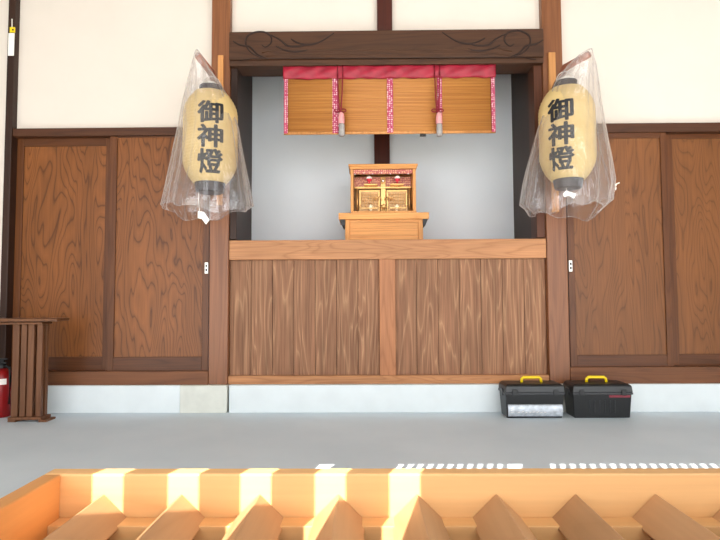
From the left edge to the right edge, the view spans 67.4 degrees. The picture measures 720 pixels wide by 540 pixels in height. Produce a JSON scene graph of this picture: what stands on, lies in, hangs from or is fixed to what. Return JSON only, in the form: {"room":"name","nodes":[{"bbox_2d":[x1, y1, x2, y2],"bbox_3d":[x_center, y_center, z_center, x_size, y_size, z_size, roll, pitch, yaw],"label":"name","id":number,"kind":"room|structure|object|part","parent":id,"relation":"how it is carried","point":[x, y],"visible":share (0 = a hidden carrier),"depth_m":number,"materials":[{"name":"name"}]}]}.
{"room":"house of worship","nodes":[
{"label":"house of worship","id":0,"kind":"room"},
{"bbox_2d":[241,76,251,239],"bbox_3d":[-0.895,-0.446,3.910,0.094,2.394,0.600,0,-3,1],"label":"wall","id":1,"kind":"structure","parent":0,"point":[246,101],"depth_m":4.04,"materials":[{"name":"brown wood"}]},
{"bbox_2d":[230,68,241,239],"bbox_3d":[-0.825,-0.769,3.585,0.045,1.150,0.120,0,-3,1],"label":"trim","id":2,"kind":"structure","parent":1,"relation":"attached to","point":[236,77],"depth_m":3.55,"materials":[{"name":"brown wood"}]},
{"bbox_2d":[0,411,719,497],"bbox_3d":[0.020,0.858,1.267,6.800,0.150,4.820,0,-3,1],"label":"floor","id":3,"kind":"structure","parent":0,"point":[29,449],"depth_m":2.68,"materials":[{"name":"grey paint"}]},
{"bbox_2d":[0,358,11,417],"bbox_3d":[-2.214,0.724,3.334,0.125,0.354,0.125,1,-3,-21],"label":"fire extinguisher","id":4,"kind":"object","parent":3,"relation":"on","point":[5,374],"visible":0.89,"depth_m":3.30,"materials":[{"name":"red metal"}]},
{"bbox_3d":[-2.226,0.578,3.342,0.095,0.061,0.044,0,-3,1],"label":"valve handle","id":5,"kind":"part","parent":4,"relation":"part of","materials":[{"name":"black paint"}]},
{"bbox_2d":[0,318,68,421],"bbox_3d":[-2.171,0.592,3.220,0.794,0.606,0.140,0,-3,1],"label":"stand","id":6,"kind":"object","parent":3,"relation":"on","point":[30,353],"visible":1,"depth_m":3.19,"materials":[{"name":"brown wood"}]},
{"bbox_3d":[-1.950,0.879,3.209,0.230,0.028,0.097,0,-3,1],"label":"foot rail","id":7,"kind":"part","parent":6,"relation":"part of","materials":[{"name":"brown wood"}]},
{"bbox_2d":[0,468,719,539],"bbox_3d":[0.284,0.498,0.449,1.445,0.481,0.585,0,-3,1],"label":"offering box","id":8,"kind":"object","parent":3,"relation":"on","point":[365,503],"visible":1,"depth_m":0.72,"materials":[{"name":"brown wood"}]},
{"bbox_3d":[-0.417,0.314,0.467,0.024,0.106,0.515,0,-3,1],"label":"rail","id":9,"kind":"part","parent":8,"relation":"part of","materials":[{"name":"brown wood"}]},
{"bbox_3d":[0.287,0.324,0.728,1.425,0.106,0.025,0,-3,1],"label":"rail","id":10,"kind":"part","parent":8,"relation":"part of","materials":[{"name":"brown wood"}]},
{"bbox_2d":[498,376,564,417],"bbox_3d":[1.037,0.762,3.272,0.362,0.239,0.181,0,-3,1],"label":"toolbox","id":11,"kind":"object","parent":3,"relation":"on","point":[521,398],"visible":1,"depth_m":3.20,"materials":[{"name":"black plastic"}]},
{"bbox_3d":[1.039,0.664,3.277,0.137,0.042,0.017,0,-3,1],"label":"handle","id":12,"kind":"part","parent":11,"relation":"part of","materials":[{"name":"yellow plastic"}]},
{"bbox_3d":[1.036,0.706,3.278,0.349,0.050,0.174,0,-3,1],"label":"lid","id":13,"kind":"part","parent":11,"relation":"part of","materials":[{"name":"black plastic"}]},
{"bbox_2d":[563,376,632,417],"bbox_3d":[1.435,0.760,3.267,0.364,0.239,0.181,0,-3,1],"label":"toolbox","id":14,"kind":"object","parent":3,"relation":"on","point":[586,398],"visible":0.96,"depth_m":3.20,"materials":[{"name":"black plastic"}]},
{"bbox_3d":[1.431,0.662,3.273,0.136,0.042,0.017,0,-3,1],"label":"handle","id":15,"kind":"part","parent":14,"relation":"part of","materials":[{"name":"yellow plastic"}]},
{"bbox_3d":[1.435,0.703,3.273,0.351,0.050,0.174,0,-3,1],"label":"lid","id":16,"kind":"part","parent":14,"relation":"part of","materials":[{"name":"black plastic"}]},
{"bbox_2d":[0,0,719,283],"bbox_3d":[0.039,-0.785,3.585,6.600,3.028,0.120,0,-3,1],"label":"wall","id":17,"kind":"structure","parent":0,"point":[83,63],"depth_m":3.58,"materials":[{"name":"white paint"}]},
{"bbox_2d":[0,0,19,368],"bbox_3d":[-2.298,-0.773,3.593,0.046,3.028,0.140,0,-3,1],"label":"trim","id":18,"kind":"structure","parent":17,"relation":"attached to","point":[10,151],"depth_m":3.53,"materials":[{"name":"brown wood"}]},
{"bbox_2d":[8,27,14,55],"bbox_3d":[-2.295,-1.533,3.556,0.042,0.248,0.011,0,-3,1],"label":"tag","id":19,"kind":"object","parent":17,"relation":"hanging from","point":[11,35],"visible":1,"depth_m":3.55,"materials":[{"name":"white paper"}]},
{"bbox_2d":[11,138,109,369],"bbox_3d":[-1.965,-0.116,3.562,0.690,1.548,0.041,0,-3,1],"label":"door","id":20,"kind":"structure","parent":17,"relation":"in","point":[62,214],"depth_m":3.56,"materials":[{"name":"brown wood"}]},
{"bbox_3d":[-1.958,-0.856,3.603,0.549,0.067,0.033,0,-3,1],"label":"rail","id":21,"kind":"part","parent":20,"relation":"part of","materials":[{"name":"brown wood"}]},
{"bbox_3d":[-1.950,0.612,3.527,0.549,0.090,0.033,0,-3,1],"label":"rail","id":22,"kind":"part","parent":20,"relation":"part of","materials":[{"name":"brown wood"}]},
{"bbox_2d":[13,127,182,138],"bbox_3d":[-1.623,-0.902,3.602,1.305,0.053,0.140,0,-3,1],"label":"trim","id":23,"kind":"structure","parent":17,"relation":"attached to","point":[20,133],"depth_m":3.53,"materials":[{"name":"brown wood"}]},
{"bbox_2d":[11,370,208,384],"bbox_3d":[-1.616,0.696,3.511,1.305,0.091,0.155,0,-3,1],"label":"trim","id":24,"kind":"structure","parent":17,"relation":"attached to","point":[55,377],"depth_m":3.43,"materials":[{"name":"brown wood"}]},
{"bbox_2d":[47,385,180,412],"bbox_3d":[-2.193,0.824,3.509,2.122,0.172,0.200,0,-3,1],"label":"trim","id":25,"kind":"structure","parent":17,"relation":"attached to","point":[61,398],"depth_m":3.40,"materials":[{"name":"white paint"}]},
{"bbox_2d":[106,136,209,370],"bbox_3d":[-1.306,-0.115,3.515,0.658,1.528,0.041,0,-3,1],"label":"door","id":26,"kind":"structure","parent":17,"relation":"in","point":[159,261],"depth_m":3.51,"materials":[{"name":"brown wood"}]},
{"bbox_3d":[-1.308,-0.875,3.558,0.570,0.007,0.033,0,-3,1],"label":"rail","id":27,"kind":"part","parent":26,"relation":"part of","materials":[{"name":"brown wood"}]},
{"bbox_3d":[-1.301,0.604,3.481,0.570,0.089,0.033,0,-3,1],"label":"rail","id":28,"kind":"part","parent":26,"relation":"part of","materials":[{"name":"brown wood"}]},
{"bbox_2d":[180,384,230,412],"bbox_3d":[-0.983,0.818,3.493,0.296,0.172,0.204,0,-3,1],"label":"trim","id":29,"kind":"structure","parent":17,"relation":"attached to","point":[193,398],"depth_m":3.39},
{"bbox_2d":[195,53,223,205],"bbox_3d":[-0.905,-0.919,3.286,0.068,0.984,0.454,0,-3,1],"label":"bracket","id":30,"kind":"object","parent":17,"relation":"attached to","point":[219,201],"visible":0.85,"depth_m":3.47,"materials":[{"name":"brown wood"}]},
{"bbox_3d":[-0.906,-1.183,3.288,0.068,0.097,0.431,0,-3,1],"label":"arm","id":31,"kind":"part","parent":30,"relation":"part of","materials":[{"name":"brown wood"}]},
{"bbox_2d":[182,76,237,194],"bbox_3d":[-0.893,-0.811,3.227,0.319,0.709,0.322,0,-3,1],"label":"paper lantern","id":32,"kind":"object","parent":30,"relation":"hanging from","point":[209,149],"visible":1,"depth_m":3.10,"materials":[{"name":"beige paper"}]},
{"bbox_2d":[198,195,208,223],"bbox_3d":[-0.921,-0.370,3.185,0.069,0.205,0.004,0,-3,1],"label":"paper tag","id":33,"kind":"object","parent":32,"relation":"hanging from","point":[201,215],"visible":0.87,"depth_m":3.18,"materials":[{"name":"white paper"}]},
{"bbox_2d":[160,49,253,220],"bbox_3d":[-0.900,-0.772,3.224,0.530,0.927,0.432,0,-3,1],"label":"plastic bag","id":34,"kind":"object","parent":32,"relation":"on","point":[248,207],"visible":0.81,"depth_m":3.21,"materials":[{"name":"clear plastic"}]},
{"bbox_2d":[208,0,231,384],"bbox_3d":[-0.909,-0.781,3.567,0.123,3.028,0.120,0,-3,1],"label":"wooden pillar","id":35,"kind":"structure","parent":17,"relation":"attached to","point":[219,271],"depth_m":3.47,"materials":[{"name":"brown wood"}]},
{"bbox_2d":[229,384,500,412],"bbox_3d":[0.177,0.811,3.481,1.999,0.172,0.200,0,-3,1],"label":"foundation base","id":36,"kind":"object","parent":17,"relation":"attached to","point":[243,398],"depth_m":3.38,"materials":[{"name":"white paint"}]},
{"bbox_2d":[228,239,548,383],"bbox_3d":[0.177,0.282,3.803,2.044,0.920,0.709,0,-3,1],"label":"wooden panel wall","id":37,"kind":"structure","parent":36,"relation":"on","point":[398,311],"depth_m":3.48,"materials":[{"name":"brown wood"}]},
{"bbox_2d":[339,212,428,239],"bbox_3d":[0.164,-0.281,3.828,0.617,0.207,0.300,0,-3,1],"label":"stand","id":38,"kind":"object","parent":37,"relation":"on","point":[396,225],"visible":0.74,"depth_m":3.70,"materials":[{"name":"brown wood"}]},
{"bbox_3d":[-0.086,-0.264,3.712,0.031,0.162,0.035,0,-3,1],"label":"leg","id":39,"kind":"part","parent":38,"relation":"part of","materials":[{"name":"brown wood"}]},
{"bbox_2d":[348,164,417,212],"bbox_3d":[0.161,-0.555,3.830,0.477,0.340,0.244,0,-3,1],"label":"altar","id":40,"kind":"object","parent":38,"relation":"on","point":[383,188],"visible":0.9,"depth_m":3.83,"materials":[{"name":"brown wood"}]},
{"bbox_2d":[366,176,371,183],"bbox_3d":[0.065,-0.634,3.803,0.042,0.062,0.041,0,-3,1],"label":"lamp","id":41,"kind":"object","parent":40,"relation":"on","point":[369,178],"visible":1,"depth_m":3.79,"materials":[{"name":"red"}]},
{"bbox_3d":[0.068,-0.485,3.842,0.147,0.162,0.015,0,-3,1],"label":"door","id":42,"kind":"part","parent":40,"relation":"part of","materials":[{"name":"gold metal"}]},
{"bbox_3d":[0.067,-0.561,3.835,0.147,0.011,0.007,0,-3,1],"label":"door rail","id":43,"kind":"part","parent":40,"relation":"part of","materials":[{"name":"gold metal"}]},
{"bbox_3d":[0.161,-0.625,3.856,0.402,0.076,0.010,0,-3,1],"label":"panel","id":44,"kind":"part","parent":40,"relation":"part of","materials":[{"name":"red fabric"}]},
{"bbox_3d":[0.160,-0.718,3.839,0.477,0.015,0.244,0,-3,1],"label":"cornice","id":45,"kind":"part","parent":40,"relation":"part of","materials":[{"name":"brown wood"}]},
{"bbox_3d":[0.165,-0.531,3.836,0.036,0.259,0.020,0,-3,1],"label":"post","id":46,"kind":"part","parent":40,"relation":"part of","materials":[{"name":"gold metal"}]},
{"bbox_3d":[0.262,-0.486,3.840,0.146,0.162,0.015,0,-3,1],"label":"door","id":47,"kind":"part","parent":40,"relation":"part of","materials":[{"name":"gold metal"}]},
{"bbox_3d":[0.262,-0.562,3.833,0.146,0.011,0.007,0,-3,1],"label":"door rail","id":48,"kind":"part","parent":40,"relation":"part of","materials":[{"name":"gold metal"}]},
{"bbox_3d":[0.164,-0.265,3.704,0.532,0.162,0.015,0,-3,1],"label":"panel","id":49,"kind":"part","parent":38,"relation":"part of","materials":[{"name":"brown wood"}]},
{"bbox_3d":[0.415,-0.266,3.707,0.031,0.162,0.035,0,-3,1],"label":"leg","id":50,"kind":"part","parent":38,"relation":"part of","materials":[{"name":"brown wood"}]},
{"bbox_2d":[377,0,391,29],"bbox_3d":[0.162,-1.811,3.577,0.099,0.474,0.040,0,-3,1],"label":"trim","id":51,"kind":"structure","parent":17,"relation":"attached to","point":[384,7],"depth_m":3.55,"materials":[{"name":"brown wood"}]},
{"bbox_2d":[229,29,543,75],"bbox_3d":[0.169,-1.442,3.584,2.037,0.225,0.187,0,-3,1],"label":"lintel","id":52,"kind":"object","parent":17,"relation":"attached to","point":[513,51],"visible":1,"depth_m":3.50,"materials":[{"name":"brown wood"}]},
{"bbox_2d":[334,65,346,136],"bbox_3d":[-0.128,-1.101,3.494,0.078,0.474,0.042,1,-3,-20],"label":"cord tassel","id":53,"kind":"object","parent":52,"relation":"hanging from","point":[341,120],"visible":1,"depth_m":3.49,"materials":[{"name":"pink fabric"}]},
{"bbox_3d":[-0.140,-1.180,3.506,0.022,0.315,0.014,0,-3,1],"label":"cord","id":54,"kind":"part","parent":53,"relation":"part of","materials":[{"name":"red fabric"}]},
{"bbox_3d":[-0.119,-1.180,3.505,0.022,0.315,0.014,0,-3,1],"label":"cord","id":55,"kind":"part","parent":53,"relation":"part of","materials":[{"name":"fabric"}]},
{"bbox_3d":[0.173,-1.391,3.495,1.566,0.028,0.007,0,-3,1],"label":"moulding","id":56,"kind":"part","parent":52,"relation":"part of","materials":[{"name":"brown wood"}]},
{"bbox_3d":[0.172,-1.418,3.497,1.619,0.030,0.008,0,-3,1],"label":"moulding","id":57,"kind":"part","parent":52,"relation":"part of","materials":[{"name":"brown wood"}]},
{"bbox_3d":[0.178,-1.365,3.494,1.915,0.031,0.006,0,-3,1],"label":"moulding","id":58,"kind":"part","parent":52,"relation":"part of","materials":[{"name":"brown wood"}]},
{"bbox_2d":[431,64,443,136],"bbox_3d":[0.502,-1.098,3.486,0.078,0.473,0.042,1,-3,-20],"label":"cord tassel","id":59,"kind":"object","parent":52,"relation":"hanging from","point":[439,132],"visible":1,"depth_m":3.48,"materials":[{"name":"pink fabric"}]},
{"bbox_3d":[0.490,-1.177,3.498,0.022,0.314,0.014,0,-3,1],"label":"cord","id":60,"kind":"part","parent":59,"relation":"part of","materials":[{"name":"fabric"}]},
{"bbox_3d":[0.511,-1.177,3.497,0.022,0.314,0.014,0,-3,1],"label":"cord","id":61,"kind":"part","parent":59,"relation":"part of","materials":[{"name":"red fabric"}]},
{"bbox_2d":[283,64,495,136],"bbox_3d":[0.191,-1.107,3.519,1.385,0.472,0.040,0,-3,1],"label":"bamboo blind","id":62,"kind":"object","parent":17,"relation":"attached to","point":[385,99],"visible":1,"depth_m":3.52,"materials":[{"name":"brown wood"}]},
{"bbox_3d":[0.192,-0.895,3.518,1.377,0.019,0.020,0,-3,1],"label":"rod","id":63,"kind":"part","parent":62,"relation":"part of","materials":[{"name":"brown wood"}]},
{"bbox_2d":[539,0,569,383],"bbox_3d":[1.256,-0.793,3.541,0.128,3.028,0.120,0,-3,1],"label":"wooden pillar","id":64,"kind":"structure","parent":17,"relation":"attached to","point":[556,272],"depth_m":3.45,"materials":[{"name":"brown wood"}]},
{"bbox_2d":[548,51,590,211],"bbox_3d":[1.246,-0.900,3.257,0.091,1.041,0.460,0,-3,-5],"label":"bracket","id":65,"kind":"object","parent":17,"relation":"attached to","point":[551,55],"visible":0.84,"depth_m":3.44,"materials":[{"name":"brown wood"}]},
{"bbox_2d":[538,71,596,190],"bbox_3d":[1.227,-0.832,3.202,0.319,0.710,0.320,0,-3,1],"label":"paper lantern","id":66,"kind":"object","parent":65,"relation":"hanging from","point":[567,114],"visible":1,"depth_m":3.08,"materials":[{"name":"beige paper"}]},
{"bbox_2d":[519,52,615,220],"bbox_3d":[1.217,-0.764,3.197,0.528,0.930,0.426,0,-3,1],"label":"plastic bag","id":67,"kind":"object","parent":66,"relation":"on","point":[609,197],"visible":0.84,"depth_m":3.15,"materials":[{"name":"clear plastic"}]},
{"bbox_2d":[563,189,575,197],"bbox_3d":[1.215,-0.445,3.133,0.075,0.062,0.006,0,-3,1],"label":"paper tag","id":68,"kind":"object","parent":66,"relation":"hanging from","point":[566,193],"visible":1,"depth_m":3.13,"materials":[{"name":"white paper"}]},
{"bbox_3d":[1.245,-1.192,3.260,0.091,0.074,0.436,0,-3,-5],"label":"arm","id":69,"kind":"part","parent":65,"relation":"part of","materials":[{"name":"brown wood"}]},
{"bbox_2d":[566,132,673,366],"bbox_3d":[1.662,-0.138,3.480,0.651,1.510,0.041,0,-3,1],"label":"door","id":70,"kind":"structure","parent":17,"relation":"in","point":[620,299],"depth_m":3.47,"materials":[{"name":"brown wood"}]},
{"bbox_3d":[1.667,0.579,3.446,0.571,0.076,0.033,0,-3,1],"label":"rail","id":71,"kind":"part","parent":70,"relation":"part of","materials":[{"name":"brown wood"}]},
{"bbox_3d":[1.660,-0.873,3.522,0.571,0.036,0.033,0,-3,1],"label":"rail","id":72,"kind":"part","parent":70,"relation":"part of","materials":[{"name":"brown wood"}]},
{"bbox_2d":[570,365,719,383],"bbox_3d":[2.336,0.664,3.464,2.018,0.106,0.155,0,-3,1],"label":"trim","id":73,"kind":"structure","parent":17,"relation":"attached to","point":[682,373],"depth_m":3.39,"materials":[{"name":"brown wood"}]},
{"bbox_2d":[596,122,719,133],"bbox_3d":[2.329,-0.920,3.554,2.018,0.059,0.140,0,-3,1],"label":"trim","id":74,"kind":"structure","parent":17,"relation":"attached to","point":[669,128],"depth_m":3.49,"materials":[{"name":"brown wood"}]},
{"bbox_2d":[629,383,719,411],"bbox_3d":[2.344,0.800,3.455,2.004,0.172,0.200,0,-3,1],"label":"trim","id":75,"kind":"structure","parent":17,"relation":"attached to","point":[661,397],"depth_m":3.36,"materials":[{"name":"white paint"}]},
{"bbox_2d":[666,134,719,365],"bbox_3d":[2.375,-0.139,3.513,0.809,1.522,0.035,0,-3,1],"label":"door","id":76,"kind":"structure","parent":17,"relation":"in","point":[693,160],"depth_m":3.51,"materials":[{"name":"brown wood"}]},
{"bbox_3d":[2.371,-0.881,3.551,0.655,0.036,0.033,0,-3,1],"label":"rail","id":77,"kind":"part","parent":76,"relation":"part of","materials":[{"name":"brown wood"}]},
{"bbox_3d":[2.378,0.580,3.475,0.655,0.083,0.033,0,-3,1],"label":"rail","id":78,"kind":"part","parent":76,"relation":"part of","materials":[{"name":"brown wood"}]},
{"bbox_2d":[251,74,513,239],"bbox_3d":[0.174,-0.458,4.248,2.436,2.444,0.100,0,-3,1],"label":"wall","id":79,"kind":"structure","parent":0,"point":[301,184],"depth_m":4.21,"materials":[{"name":"paint"}]},
{"bbox_2d":[374,134,389,163],"bbox_3d":[0.172,-0.663,4.183,0.119,1.788,0.050,0,-3,1],"label":"trim","id":80,"kind":"structure","parent":79,"relation":"attached to","point":[381,141],"depth_m":4.17,"materials":[{"name":"brown wood"}]},
{"bbox_2d":[511,74,531,238],"bbox_3d":[1.262,-0.458,3.884,0.150,2.394,0.600,0,-3,1],"label":"wall","id":81,"kind":"structure","parent":0,"point":[519,82],"depth_m":3.98,"materials":[{"name":"brown wood"}]},
{"bbox_2d":[528,65,545,238],"bbox_3d":[1.164,-0.780,3.561,0.055,1.150,0.120,0,-3,1],"label":"trim","id":82,"kind":"structure","parent":81,"relation":"attached to","point":[535,73],"depth_m":3.52,"materials":[{"name":"brown wood"}]},
{"bbox_2d":[562,384,565,411],"bbox_3d":[1.261,0.805,3.466,0.161,0.172,0.204,0,-3,1],"label":"trim","id":83,"kind":"structure","parent":81,"relation":"attached to","point":[564,407],"depth_m":3.36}
]}

